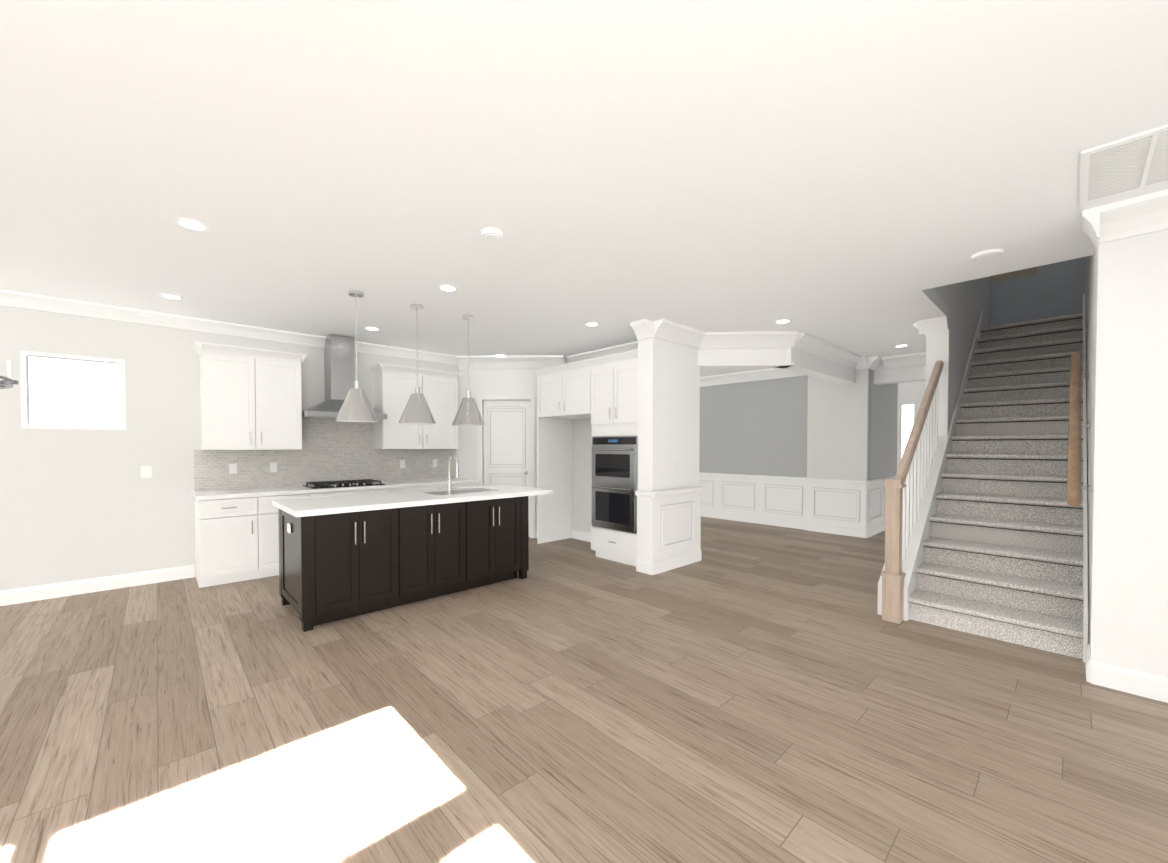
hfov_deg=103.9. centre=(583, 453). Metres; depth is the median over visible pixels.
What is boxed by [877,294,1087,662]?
staircase
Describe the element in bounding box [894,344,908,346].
recessed light
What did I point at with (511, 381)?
wall
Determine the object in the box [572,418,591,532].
wall
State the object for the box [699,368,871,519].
wall
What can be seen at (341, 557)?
kitchen island
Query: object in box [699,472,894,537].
wainscoting
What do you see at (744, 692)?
floor
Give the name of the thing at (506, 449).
pantry door
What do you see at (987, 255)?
smoke detector
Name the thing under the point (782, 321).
recessed light
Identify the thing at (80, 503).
wall
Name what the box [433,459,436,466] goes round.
electrical outlet plate
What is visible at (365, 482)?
cooktop
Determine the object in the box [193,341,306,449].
upper cabinet
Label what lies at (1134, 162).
ceiling vent
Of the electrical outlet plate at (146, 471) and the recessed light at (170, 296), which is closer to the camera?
the recessed light at (170, 296)
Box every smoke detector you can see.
[481,228,502,241]
[971,249,1003,261]
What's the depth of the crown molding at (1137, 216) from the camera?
4.85 m
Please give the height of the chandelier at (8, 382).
1.041 m
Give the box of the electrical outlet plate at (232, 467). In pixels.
[229,463,236,473]
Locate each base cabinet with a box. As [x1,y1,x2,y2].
[194,494,267,587]
[268,490,315,576]
[316,486,391,496]
[444,482,478,487]
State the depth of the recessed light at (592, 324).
5.09 m
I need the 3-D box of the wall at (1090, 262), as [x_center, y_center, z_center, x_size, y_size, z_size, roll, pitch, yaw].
[6.682,-1.391,6.004,9.580,5.400,0.150,-1,1,-43]
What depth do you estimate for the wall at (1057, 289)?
6.80 m
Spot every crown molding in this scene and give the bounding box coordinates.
[0,189,1167,386]
[697,331,925,384]
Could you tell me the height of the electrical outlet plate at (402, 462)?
0.115 m
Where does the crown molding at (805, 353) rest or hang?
attached to the ceiling
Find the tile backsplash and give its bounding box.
[194,419,455,490]
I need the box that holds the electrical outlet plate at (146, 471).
[141,466,151,477]
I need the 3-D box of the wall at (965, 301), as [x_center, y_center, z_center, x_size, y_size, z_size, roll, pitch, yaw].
[6.096,-1.409,7.056,9.000,5.400,0.172,-1,1,-43]
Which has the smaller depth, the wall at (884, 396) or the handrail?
the handrail
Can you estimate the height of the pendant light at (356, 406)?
1.139 m
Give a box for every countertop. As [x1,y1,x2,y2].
[192,478,478,497]
[272,486,551,517]
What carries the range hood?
attached to the wall at (80, 503)
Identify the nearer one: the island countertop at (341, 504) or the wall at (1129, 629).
the wall at (1129, 629)
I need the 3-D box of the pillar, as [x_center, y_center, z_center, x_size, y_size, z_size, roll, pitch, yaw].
[1.061,-0.064,5.347,1.190,2.770,0.345,-1,1,-43]
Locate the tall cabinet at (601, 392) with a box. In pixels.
[586,354,637,566]
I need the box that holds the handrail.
[1067,352,1090,506]
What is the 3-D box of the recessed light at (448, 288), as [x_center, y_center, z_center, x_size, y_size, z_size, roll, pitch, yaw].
[-1.166,-1.421,3.928,0.170,0.006,0.170,-1,1,-43]
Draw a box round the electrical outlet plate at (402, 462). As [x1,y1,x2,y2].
[400,460,404,467]
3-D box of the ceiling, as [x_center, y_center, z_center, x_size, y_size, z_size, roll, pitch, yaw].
[0.601,-1.495,4.512,20.500,0.120,8.900,-1,1,-43]
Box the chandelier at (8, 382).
[0,360,18,388]
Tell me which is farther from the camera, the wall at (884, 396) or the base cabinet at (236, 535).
the wall at (884, 396)
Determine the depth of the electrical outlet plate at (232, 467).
5.13 m
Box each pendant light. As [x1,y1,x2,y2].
[335,290,377,421]
[399,304,435,423]
[452,315,485,425]
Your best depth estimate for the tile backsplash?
5.75 m
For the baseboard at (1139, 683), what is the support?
attached to the wall at (80, 503)
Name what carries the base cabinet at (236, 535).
on the floor
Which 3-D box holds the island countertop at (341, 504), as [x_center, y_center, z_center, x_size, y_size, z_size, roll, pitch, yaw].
[-1.564,0.426,4.560,2.440,0.045,0.960,-1,1,-43]
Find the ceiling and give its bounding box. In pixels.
[0,0,1167,382]
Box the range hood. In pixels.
[302,334,386,419]
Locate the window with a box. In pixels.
[20,350,125,429]
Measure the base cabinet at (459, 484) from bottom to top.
0.883 m
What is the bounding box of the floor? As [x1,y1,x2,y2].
[0,516,1167,862]
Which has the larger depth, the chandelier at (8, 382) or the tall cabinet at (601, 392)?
the tall cabinet at (601, 392)
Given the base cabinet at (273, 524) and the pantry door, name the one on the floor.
the base cabinet at (273, 524)
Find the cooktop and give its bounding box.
[303,479,383,489]
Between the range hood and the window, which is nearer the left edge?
the window
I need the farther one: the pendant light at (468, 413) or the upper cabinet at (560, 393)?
the upper cabinet at (560, 393)
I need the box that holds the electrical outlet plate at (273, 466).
[270,463,276,472]
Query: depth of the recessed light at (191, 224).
2.79 m
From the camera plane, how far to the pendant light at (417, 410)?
4.36 m
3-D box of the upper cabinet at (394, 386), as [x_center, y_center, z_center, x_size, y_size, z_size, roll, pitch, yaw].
[-2.321,-0.617,6.392,1.164,1.100,0.379,-1,1,-43]
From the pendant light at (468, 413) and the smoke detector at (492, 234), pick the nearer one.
the smoke detector at (492, 234)
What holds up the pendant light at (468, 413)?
hanging from the ceiling
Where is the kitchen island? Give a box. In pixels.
[278,498,528,631]
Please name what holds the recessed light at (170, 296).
in the ceiling
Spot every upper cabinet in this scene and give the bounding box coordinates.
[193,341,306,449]
[369,363,461,448]
[536,366,585,421]
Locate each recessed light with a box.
[159,293,183,299]
[174,217,209,231]
[364,326,379,330]
[438,284,457,291]
[584,322,599,325]
[775,319,791,323]
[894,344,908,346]
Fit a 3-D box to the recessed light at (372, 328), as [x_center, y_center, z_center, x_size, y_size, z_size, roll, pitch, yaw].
[-2.444,-1.444,5.280,0.170,0.006,0.170,-1,1,-43]
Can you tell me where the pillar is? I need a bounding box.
[630,319,704,574]
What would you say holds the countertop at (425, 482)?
on the base cabinet at (236, 535)
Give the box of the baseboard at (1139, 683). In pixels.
[0,529,1167,702]
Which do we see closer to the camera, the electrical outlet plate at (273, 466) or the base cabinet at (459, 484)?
the electrical outlet plate at (273, 466)
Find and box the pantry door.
[477,395,534,537]
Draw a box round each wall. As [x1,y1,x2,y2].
[0,305,925,590]
[459,357,565,528]
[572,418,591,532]
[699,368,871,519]
[872,370,897,479]
[932,276,991,429]
[992,257,1083,325]
[1084,250,1097,644]
[1090,229,1167,677]
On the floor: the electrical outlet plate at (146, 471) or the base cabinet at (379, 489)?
the base cabinet at (379, 489)
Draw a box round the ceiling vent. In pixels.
[1079,124,1167,204]

